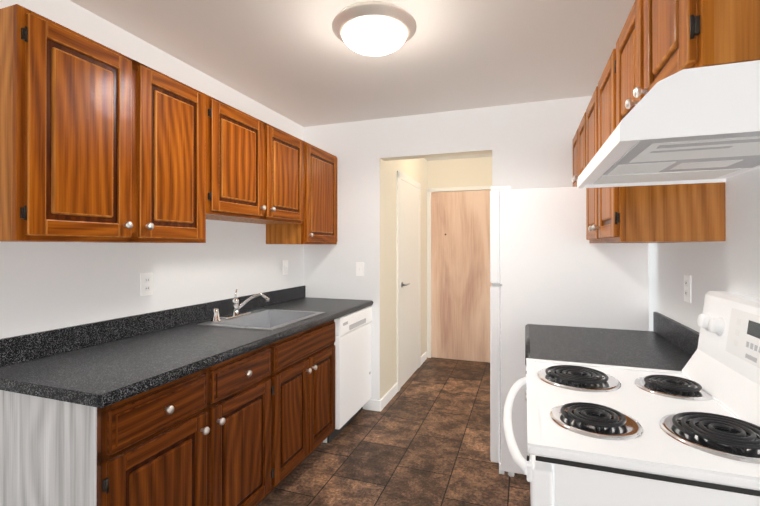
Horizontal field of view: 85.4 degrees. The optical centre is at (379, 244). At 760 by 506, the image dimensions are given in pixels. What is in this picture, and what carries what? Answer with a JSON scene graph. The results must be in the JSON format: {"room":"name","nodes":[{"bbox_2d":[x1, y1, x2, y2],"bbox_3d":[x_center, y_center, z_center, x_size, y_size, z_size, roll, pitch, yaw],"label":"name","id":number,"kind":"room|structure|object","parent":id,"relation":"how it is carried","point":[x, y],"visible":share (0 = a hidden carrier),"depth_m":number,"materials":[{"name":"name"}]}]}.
{"room":"kitchen","nodes":[
{"label":"kitchen","id":0,"kind":"room"},
{"bbox_2d":[0,0,303,338],"bbox_3d":[-1.223,0.161,2.318,0.120,2.440,2.920,0,0,19],"label":"wall","id":1,"kind":"structure","parent":0,"point":[45,286],"depth_m":2.07,"materials":[{"name":"white paint"}]},
{"bbox_2d":[0,4,211,242],"bbox_3d":[-1.171,-0.391,1.762,0.343,0.760,0.830,0,0,19],"label":"upper cabinet","id":2,"kind":"object","parent":1,"relation":"attached to","point":[100,143],"depth_m":1.54,"materials":[{"name":"brown wood"}]},
{"bbox_2d":[140,273,152,295],"bbox_3d":[-1.215,0.205,2.145,0.008,0.117,0.072,0,0,19],"label":"electrical outlet","id":3,"kind":"object","parent":1,"relation":"attached to","point":[146,284],"visible":1,"depth_m":2.14,"materials":[{"name":"white plastic"}]},
{"bbox_2d":[212,97,307,227],"bbox_3d":[-0.871,-0.463,2.617,0.343,0.610,0.978,0,0,19],"label":"upper cabinet","id":4,"kind":"object","parent":1,"relation":"attached to","point":[260,170],"depth_m":2.49,"materials":[{"name":"brown wood"}]},
{"bbox_2d":[283,260,287,274],"bbox_3d":[-0.774,0.185,3.390,0.014,0.117,0.072,0,0,19],"label":"light switch","id":5,"kind":"object","parent":1,"relation":"attached to","point":[285,267],"visible":1,"depth_m":3.38,"materials":[{"name":"white plastic"}]},
{"bbox_2d":[266,143,336,243],"bbox_3d":[-0.614,-0.385,3.348,0.343,0.760,0.568,0,0,19],"label":"upper cabinet","id":6,"kind":"object","parent":1,"relation":"attached to","point":[321,228],"depth_m":3.20,"materials":[{"name":"brown wood"}]},
{"bbox_2d":[70,0,634,160],"bbox_3d":[-0.148,-1.093,1.384,2.770,0.060,8.100,0,0,19],"label":"ceiling","id":7,"kind":"structure","parent":0,"point":[299,62],"depth_m":2.25,"materials":[{"name":"white paint"}]},
{"bbox_2d":[332,1,416,55],"bbox_3d":[-0.027,-0.993,1.955,0.400,0.134,0.400,0,0,19],"label":"ceiling light","id":8,"kind":"object","parent":7,"relation":"attached to","point":[374,28],"visible":1,"depth_m":1.85,"materials":[{"name":"white glass"}]},
{"bbox_2d":[304,119,427,399],"bbox_3d":[-0.058,0.170,4.547,0.840,2.440,2.060,0,0,19],"label":"wall","id":9,"kind":"structure","parent":0,"point":[366,205],"depth_m":3.55,"materials":[{"name":"white paint"}]},
{"bbox_2d":[356,262,363,275],"bbox_3d":[-0.170,0.206,3.487,0.072,0.117,0.014,0,0,19],"label":"light switch","id":10,"kind":"object","parent":9,"relation":"attached to","point":[359,268],"visible":1,"depth_m":3.49,"materials":[{"name":"white plastic"}]},
{"bbox_2d":[363,352,426,411],"bbox_3d":[-0.059,1.345,4.340,0.732,0.090,1.702,0,0,19],"label":"baseboard","id":11,"kind":"structure","parent":9,"relation":"attached to","point":[379,405],"depth_m":3.51,"materials":[{"name":"white wood"}]},
{"bbox_2d":[397,171,420,391],"bbox_3d":[0.311,0.344,4.301,0.018,2.090,0.880,0,0,19],"label":"door frame","id":12,"kind":"structure","parent":9,"relation":"attached to","point":[405,178],"depth_m":3.92,"materials":[{"name":"white wood"}]},
{"bbox_2d":[400,179,418,387],"bbox_3d":[0.335,0.369,4.292,0.066,2.020,0.760,0,0,19],"label":"closet door","id":13,"kind":"structure","parent":9,"relation":"in","point":[409,280],"depth_m":4.27,"materials":[{"name":"white wood"}]},
{"bbox_2d":[257,357,528,505],"bbox_3d":[-0.148,1.407,1.373,2.770,0.060,8.100,0,0,19],"label":"floor","id":14,"kind":"structure","parent":0,"point":[422,438],"depth_m":2.69,"materials":[{"name":"tile"}]},
{"bbox_2d":[0,336,291,505],"bbox_3d":[-0.972,0.939,1.829,0.668,0.880,0.971,0,0,19],"label":"base cabinet","id":15,"kind":"object","parent":14,"relation":"on","point":[255,427],"depth_m":1.49,"materials":[{"name":"brown wood"}]},
{"bbox_2d":[292,320,334,471],"bbox_3d":[-0.721,0.942,2.546,0.668,0.880,0.831,0,0,19],"label":"base cabinet","id":16,"kind":"object","parent":14,"relation":"on","point":[313,349],"depth_m":2.51,"materials":[{"name":"brown wood"}]},
{"bbox_2d":[0,285,372,407],"bbox_3d":[-0.756,0.429,2.459,0.663,0.145,2.338,0,0,19],"label":"countertop","id":17,"kind":"structure","parent":16,"relation":"on","point":[102,364],"depth_m":1.75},
{"bbox_2d":[211,289,268,322],"bbox_3d":[-0.869,0.370,2.557,0.196,0.170,0.348,0,0,19],"label":"faucet","id":18,"kind":"object","parent":17,"relation":"on","point":[216,317],"visible":0.98,"depth_m":2.61,"materials":[{"name":"silver metal"}]},
{"bbox_2d":[197,309,324,330],"bbox_3d":[-0.711,0.534,2.581,0.500,0.156,0.630,0,0,19],"label":"sink","id":19,"kind":"object","parent":17,"relation":"in","point":[268,319],"visible":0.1,"depth_m":2.77,"materials":[{"name":"silver metal"}]},
{"bbox_2d":[323,306,371,442],"bbox_3d":[-0.475,0.946,3.245,0.654,0.873,0.637,0,0,19],"label":"dishwasher","id":20,"kind":"object","parent":14,"relation":"on","point":[352,343],"visible":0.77,"depth_m":3.04,"materials":[{"name":"white metal"}]},
{"bbox_2d":[490,186,648,476],"bbox_3d":[1.146,0.516,2.655,0.855,1.732,0.669,0,0,19],"label":"fridge","id":21,"kind":"object","parent":14,"relation":"on","point":[550,264],"visible":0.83,"depth_m":2.38,"materials":[{"name":"white metal"}]},
{"bbox_2d":[503,291,759,505],"bbox_3d":[0.740,0.769,1.201,0.726,1.215,0.760,0,0,19],"label":"stove","id":22,"kind":"object","parent":14,"relation":"on","point":[612,435],"visible":1,"depth_m":1.03,"materials":[{"name":"white metal"}]},
{"bbox_3d":[1.029,0.940,1.922,0.664,0.879,0.785,0,0,19],"label":"base cabinet","id":23,"kind":"object","parent":14,"relation":"on","visible":0},
{"bbox_2d":[525,312,699,370],"bbox_3d":[1.031,0.427,1.925,0.664,0.145,0.791,0,0,19],"label":"countertop","id":24,"kind":"structure","parent":23,"relation":"on","point":[667,343],"depth_m":1.84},
{"bbox_2d":[380,107,491,160],"bbox_3d":[0.446,-0.890,3.347,0.910,0.330,0.120,0,0,19],"label":"wall","id":25,"kind":"structure","parent":0,"point":[453,133],"depth_m":3.28,"materials":[{"name":"white paint"}]},
{"bbox_2d":[428,157,491,191],"bbox_3d":[1.068,0.173,5.111,0.910,2.440,0.250,0,0,19],"label":"wall","id":26,"kind":"structure","parent":0,"point":[467,172],"depth_m":5.01,"materials":[{"name":"beige paint"}]},
{"bbox_2d":[427,185,491,357],"bbox_3d":[1.019,0.347,4.962,0.905,2.090,0.061,0,0,19],"label":"door frame","id":27,"kind":"structure","parent":26,"relation":"attached to","point":[453,189],"depth_m":5.07,"materials":[{"name":"white wood"}]},
{"bbox_2d":[431,190,491,362],"bbox_3d":[1.026,0.370,4.945,0.840,2.035,0.086,0,0,19],"label":"entry door","id":28,"kind":"structure","parent":26,"relation":"in","point":[461,283],"depth_m":4.97,"materials":[{"name":"brown wood"}]},
{"bbox_2d":[492,96,591,189],"bbox_3d":[1.678,0.168,3.937,1.020,2.440,2.060,0,0,19],"label":"wall","id":29,"kind":"structure","parent":0,"point":[532,145],"depth_m":3.04,"materials":[{"name":"white paint"}]},
{"bbox_2d":[649,167,759,332],"bbox_3d":[1.277,0.157,1.439,0.120,2.440,2.920,0,0,19],"label":"wall","id":30,"kind":"structure","parent":0,"point":[731,263],"depth_m":1.53,"materials":[{"name":"white paint"}]},
{"bbox_2d":[572,116,583,186],"bbox_3d":[1.426,-0.562,2.570,0.343,0.412,0.685,0,0,19],"label":"upper cabinet","id":31,"kind":"object","parent":30,"relation":"attached to","point":[578,140],"depth_m":2.60,"materials":[{"name":"brown wood"}]},
{"bbox_2d":[584,62,725,242],"bbox_3d":[1.181,-0.391,1.873,0.343,0.760,0.787,0,0,19],"label":"upper cabinet","id":32,"kind":"object","parent":30,"relation":"attached to","point":[673,213],"depth_m":1.53,"materials":[{"name":"brown wood"}]},
{"bbox_2d":[608,0,759,137],"bbox_3d":[0.924,-0.568,1.142,0.343,0.412,0.760,0,0,19],"label":"upper cabinet","id":33,"kind":"object","parent":30,"relation":"attached to","point":[658,41],"depth_m":0.95,"materials":[{"name":"brown wood"}]},
{"bbox_2d":[577,60,759,187],"bbox_3d":[0.863,-0.290,1.163,0.472,0.138,0.760,0,0,19],"label":"range hood","id":34,"kind":"object","parent":33,"relation":"attached to","point":[694,125],"visible":1,"depth_m":0.87,"materials":[{"name":"white metal"}]},
{"bbox_2d":[684,274,690,302],"bbox_3d":[1.329,0.189,1.781,0.008,0.117,0.072,0,0,19],"label":"electrical outlet","id":35,"kind":"object","parent":30,"relation":"attached to","point":[687,288],"visible":1,"depth_m":1.77,"materials":[{"name":"white plastic"}]}
]}

